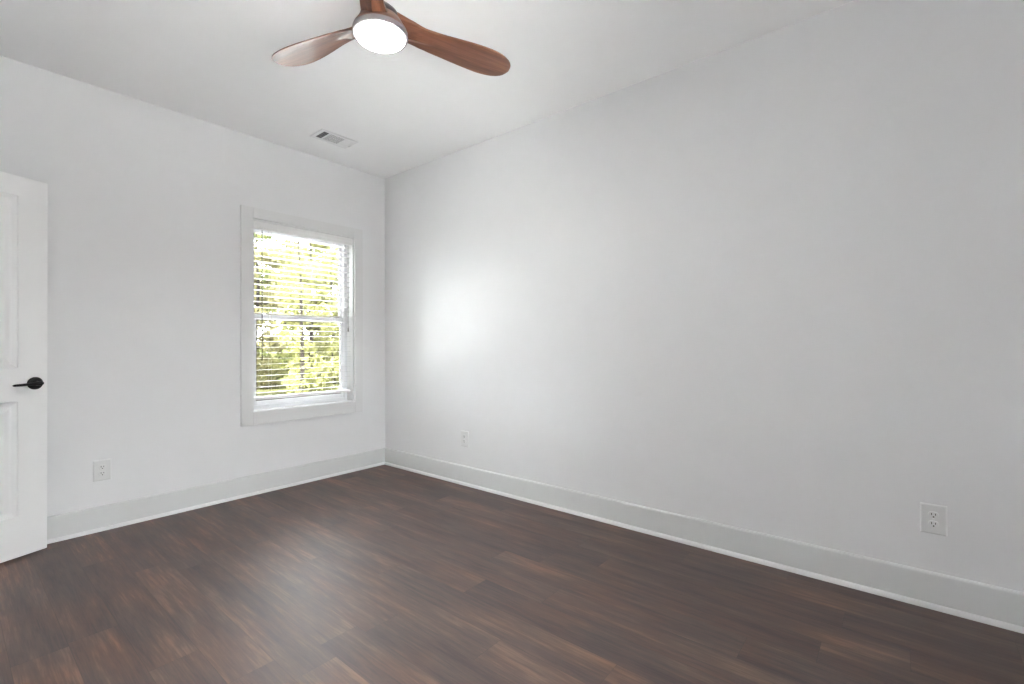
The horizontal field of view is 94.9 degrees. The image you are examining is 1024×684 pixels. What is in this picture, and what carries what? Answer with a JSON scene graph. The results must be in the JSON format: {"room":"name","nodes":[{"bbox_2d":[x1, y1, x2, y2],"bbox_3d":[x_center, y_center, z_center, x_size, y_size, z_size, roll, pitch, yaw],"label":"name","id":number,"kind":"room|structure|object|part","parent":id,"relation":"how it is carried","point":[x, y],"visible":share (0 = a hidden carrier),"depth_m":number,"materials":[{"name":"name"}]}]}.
{"room":"empty bedroom","nodes":[
{"label":"empty bedroom","id":0,"kind":"room"},
{"bbox_2d":[0,56,384,516],"bbox_3d":[-2.257,-0.147,3.395,0.160,2.863,3.380,0,0,39],"label":"wall","id":1,"kind":"structure","parent":0,"point":[145,199],"depth_m":3.13,"materials":[{"name":"paint"}]},
{"bbox_2d":[93,459,110,481],"bbox_3d":[-2.538,0.794,2.911,0.009,0.127,0.087,0,0,39],"label":"wall outlet","id":2,"kind":"object","parent":1,"relation":"attached to","point":[101,468],"visible":1,"depth_m":2.91,"materials":[{"name":"plastic"}]},
{"bbox_2d":[99,471,105,475],"bbox_3d":[-2.536,0.814,2.909,0.003,0.028,0.034,0,0,39],"label":"receptacle","id":3,"kind":"object","parent":2,"relation":"attached to","point":[101,473],"depth_m":2.91,"materials":[{"name":"plastic"}]},
{"bbox_2d":[47,448,384,543],"bbox_3d":[-2.180,1.089,3.338,0.015,0.150,3.045,0,0,39],"label":"baseboard","id":4,"kind":"structure","parent":1,"relation":"attached to","point":[73,522],"depth_m":3.29,"materials":[{"name":"paint"}]},
{"bbox_2d":[240,205,362,426],"bbox_3d":[-1.768,-0.196,3.971,0.184,1.664,1.031,0,0,39],"label":"window","id":5,"kind":"structure","parent":1,"relation":"in","point":[252,412],"depth_m":3.93,"materials":[{"name":"paint"}]},
{"bbox_3d":[-1.823,-0.540,4.021,0.025,0.727,0.785,0,0,39],"label":"sash","id":6,"kind":"part","parent":5,"relation":"part of","materials":[{"name":"plastic"}]},
{"bbox_3d":[-1.797,0.140,3.998,0.026,0.722,0.785,0,0,39],"label":"sash","id":7,"kind":"part","parent":5,"relation":"part of","materials":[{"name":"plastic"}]},
{"bbox_3d":[-1.810,-0.202,4.009,0.072,1.465,0.845,0,0,39],"label":"frame","id":8,"kind":"part","parent":5,"relation":"part of","materials":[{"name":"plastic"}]},
{"bbox_3d":[-1.743,0.534,3.953,0.118,0.007,0.845,0,0,39],"label":"sill","id":9,"kind":"part","parent":5,"relation":"part of","materials":[{"name":"paint"}]},
{"bbox_2d":[254,221,351,399],"bbox_3d":[-1.744,-0.246,3.955,0.073,1.396,0.841,0,0,39],"label":"window blind","id":10,"kind":"object","parent":5,"relation":"attached to","point":[258,225],"visible":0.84,"depth_m":3.90,"materials":[{"name":"plastic"}]},
{"bbox_3d":[-1.928,-0.229,3.744,0.054,1.336,0.001,0,0,39],"label":"ladder cord","id":11,"kind":"part","parent":10,"relation":"part of","materials":[{"name":"white fabric"}]},
{"bbox_3d":[-1.748,0.441,3.957,0.050,0.022,0.833,0,0,39],"label":"rail","id":12,"kind":"part","parent":10,"relation":"part of","materials":[{"name":"plastic"}]},
{"bbox_3d":[-1.572,-0.228,4.177,0.054,1.336,0.001,0,0,39],"label":"ladder cord","id":13,"kind":"part","parent":10,"relation":"part of","materials":[{"name":"white fabric"}]},
{"bbox_3d":[-1.480,-0.487,4.245,0.013,0.786,0.014,0,0,39],"label":"lift cord","id":14,"kind":"part","parent":10,"relation":"part of","materials":[{"name":"white fabric"}]},
{"bbox_2d":[0,0,855,178],"bbox_3d":[-0.881,-1.695,1.336,4.920,0.200,4.820,0,0,39],"label":"ceiling","id":15,"kind":"structure","parent":0,"point":[211,61],"depth_m":2.61,"materials":[{"name":"paint"}]},
{"bbox_2d":[310,129,357,148],"bbox_3d":[-1.382,-1.571,3.655,0.190,0.018,0.304,0,0,39],"label":"ceiling vent","id":16,"kind":"object","parent":15,"relation":"in","point":[324,135],"visible":1,"depth_m":3.65,"materials":[{"name":"metal"}]},
{"bbox_2d":[272,0,510,75],"bbox_3d":[-0.588,-1.440,2.117,1.105,0.304,1.124,0,0,39],"label":"ceiling fan","id":17,"kind":"object","parent":15,"relation":"hanging from","point":[378,27],"visible":1,"depth_m":2.12,"materials":[{"name":"brown wood"}]},
{"bbox_3d":[-0.877,-1.353,2.171,0.604,0.078,0.163,0,0,26],"label":"blade","id":18,"kind":"part","parent":17,"relation":"part of","materials":[{"name":"brown wood"}]},
{"bbox_3d":[-0.545,-1.357,1.660,0.163,0.078,0.604,0,0,-4],"label":"blade","id":19,"kind":"part","parent":17,"relation":"part of","materials":[{"name":"brown wood"}]},
{"bbox_3d":[-0.269,-1.355,2.203,0.604,0.078,0.163,0,0,-34],"label":"blade","id":20,"kind":"part","parent":17,"relation":"part of","materials":[{"name":"brown wood"}]},
{"bbox_2d":[0,464,1023,683],"bbox_3d":[-0.921,1.208,1.258,4.600,0.120,4.660,0,0,39],"label":"floor","id":21,"kind":"structure","parent":0,"point":[382,574],"depth_m":2.01,"materials":[{"name":"brown wood"}]},
{"bbox_2d":[385,0,1023,591],"bbox_3d":[0.666,-0.160,3.077,4.760,2.863,0.160,0,0,39],"label":"wall","id":22,"kind":"structure","parent":0,"point":[772,283],"depth_m":2.45,"materials":[{"name":"paint"}]},
{"bbox_2d":[461,430,468,446],"bbox_3d":[-0.386,0.790,3.830,0.087,0.127,0.009,0,0,39],"label":"wall outlet","id":23,"kind":"object","parent":22,"relation":"attached to","point":[464,434],"visible":1,"depth_m":3.82,"materials":[{"name":"plastic"}]},
{"bbox_2d":[385,448,1023,633],"bbox_3d":[0.553,1.077,3.054,4.570,0.150,0.015,0,0,39],"label":"baseboard","id":24,"kind":"structure","parent":22,"relation":"attached to","point":[977,598],"depth_m":2.41,"materials":[{"name":"paint"}]},
{"bbox_2d":[920,502,946,535],"bbox_3d":[1.814,0.763,2.022,0.087,0.127,0.009,0,0,39],"label":"wall outlet","id":25,"kind":"object","parent":22,"relation":"attached to","point":[933,518],"visible":1,"depth_m":2.02,"materials":[{"name":"plastic"}]},
{"bbox_2d":[928,520,938,527],"bbox_3d":[1.812,0.783,2.020,0.034,0.028,0.003,0,0,39],"label":"receptacle","id":26,"kind":"object","parent":25,"relation":"attached to","point":[931,523],"depth_m":2.02,"materials":[{"name":"plastic"}]},
{"bbox_2d":[928,511,938,518],"bbox_3d":[1.812,0.744,2.020,0.034,0.028,0.003,0,0,39],"label":"receptacle","id":27,"kind":"object","parent":25,"relation":"attached to","point":[931,514],"depth_m":2.02,"materials":[{"name":"plastic"}]},
{"bbox_3d":[-1.428,-0.225,0.656,4.600,2.743,0.120,0,0,39],"label":"wall","id":28,"kind":"structure","parent":0,"visible":0},
{"bbox_2d":[0,171,47,562],"bbox_3d":[-2.727,0.128,2.262,0.153,2.032,0.775,0,0,17],"label":"door","id":29,"kind":"structure","parent":28,"relation":"in","point":[23,201],"depth_m":2.52,"materials":[{"name":"paint"}]},
{"bbox_3d":[-2.595,0.225,2.524,0.059,0.068,0.146,0,0,17],"label":"handle","id":30,"kind":"part","parent":29,"relation":"part of","materials":[{"name":"black metal"}]},
{"label":"outside","id":31,"kind":"structure","parent":0,"visible":0},
{"bbox_3d":[1.783,1.503,12.406,5.020,0.088,44.000,0,0,39],"label":"ground","id":32,"kind":"structure","parent":31,"visible":0},
{"bbox_2d":[270,241,335,393],"bbox_3d":[-4.195,-0.417,9.292,1.175,3.865,1.330,0,0,-34],"label":"young tree","id":33,"kind":"object","parent":32,"relation":"on","point":[301,345],"visible":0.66,"depth_m":9.18,"materials":[{"name":"green plant"}]},
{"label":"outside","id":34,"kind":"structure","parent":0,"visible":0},
{"bbox_2d":[257,351,339,396],"bbox_3d":[-14.065,0.834,25.432,36.000,1.526,44.000,0,0,39],"label":"meadow","id":35,"kind":"structure","parent":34,"point":[283,389],"depth_m":12.73,"materials":[{"name":"green plant"}]},
{"bbox_2d":[254,241,275,356],"bbox_3d":[-10.005,-1.733,17.884,2.308,6.532,2.312,0,0,39],"label":"leafy tree","id":36,"kind":"object","parent":35,"relation":"on","point":[258,353],"visible":0.04,"depth_m":17.86,"materials":[{"name":"green plant"}]},
{"bbox_2d":[254,233,276,343],"bbox_3d":[-13.809,-3.172,24.752,2.920,8.756,3.135,0,0,24],"label":"leafy tree","id":37,"kind":"object","parent":35,"relation":"on","point":[258,235],"visible":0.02,"depth_m":25.00,"materials":[{"name":"green plant"}]},
{"bbox_2d":[254,234,291,389],"bbox_3d":[-7.049,-0.883,12.845,1.795,5.048,1.860,0,0,-42],"label":"leafy tree","id":38,"kind":"object","parent":35,"relation":"on","point":[261,369],"visible":0.37,"depth_m":12.78,"materials":[{"name":"green plant"}]},
{"bbox_2d":[260,240,307,356],"bbox_3d":[-10.816,-2.312,22.261,2.717,7.566,2.682,0,0,-22],"label":"leafy tree","id":39,"kind":"object","parent":35,"relation":"on","point":[278,324],"visible":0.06,"depth_m":22.01,"materials":[{"name":"green plant"}]},
{"bbox_2d":[257,239,314,380],"bbox_3d":[-7.642,-1.247,16.069,2.084,5.591,1.930,0,0,20],"label":"leafy tree","id":40,"kind":"object","parent":35,"relation":"on","point":[265,276],"visible":0.19,"depth_m":15.81,"materials":[{"name":"green plant"}]},
{"bbox_2d":[266,237,339,393],"bbox_3d":[-4.969,-0.727,11.452,1.740,4.863,1.740,0,0,39],"label":"leafy tree","id":41,"kind":"object","parent":35,"relation":"on","point":[314,348],"visible":0.44,"depth_m":11.37,"materials":[{"name":"green plant"}]},
{"bbox_2d":[291,240,331,353],"bbox_3d":[-11.587,-3.044,27.534,2.991,8.527,2.778,0,0,39],"label":"leafy tree","id":42,"kind":"object","parent":35,"relation":"on","point":[295,240],"visible":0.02,"depth_m":27.31,"materials":[{"name":"green plant"}]},
{"bbox_2d":[299,243,339,364],"bbox_3d":[-8.039,-2.227,20.065,2.496,7.441,1.967,0,0,39],"label":"leafy tree","id":43,"kind":"object","parent":35,"relation":"on","point":[315,245],"visible":0.06,"depth_m":19.92,"materials":[{"name":"green plant"}]},
{"bbox_2d":[303,246,339,383],"bbox_3d":[-5.674,-0.779,14.732,1.904,4.726,1.893,0,0,39],"label":"leafy tree","id":44,"kind":"object","parent":35,"relation":"on","point":[337,356],"visible":0.13,"depth_m":14.33,"materials":[{"name":"green plant"}]}
]}

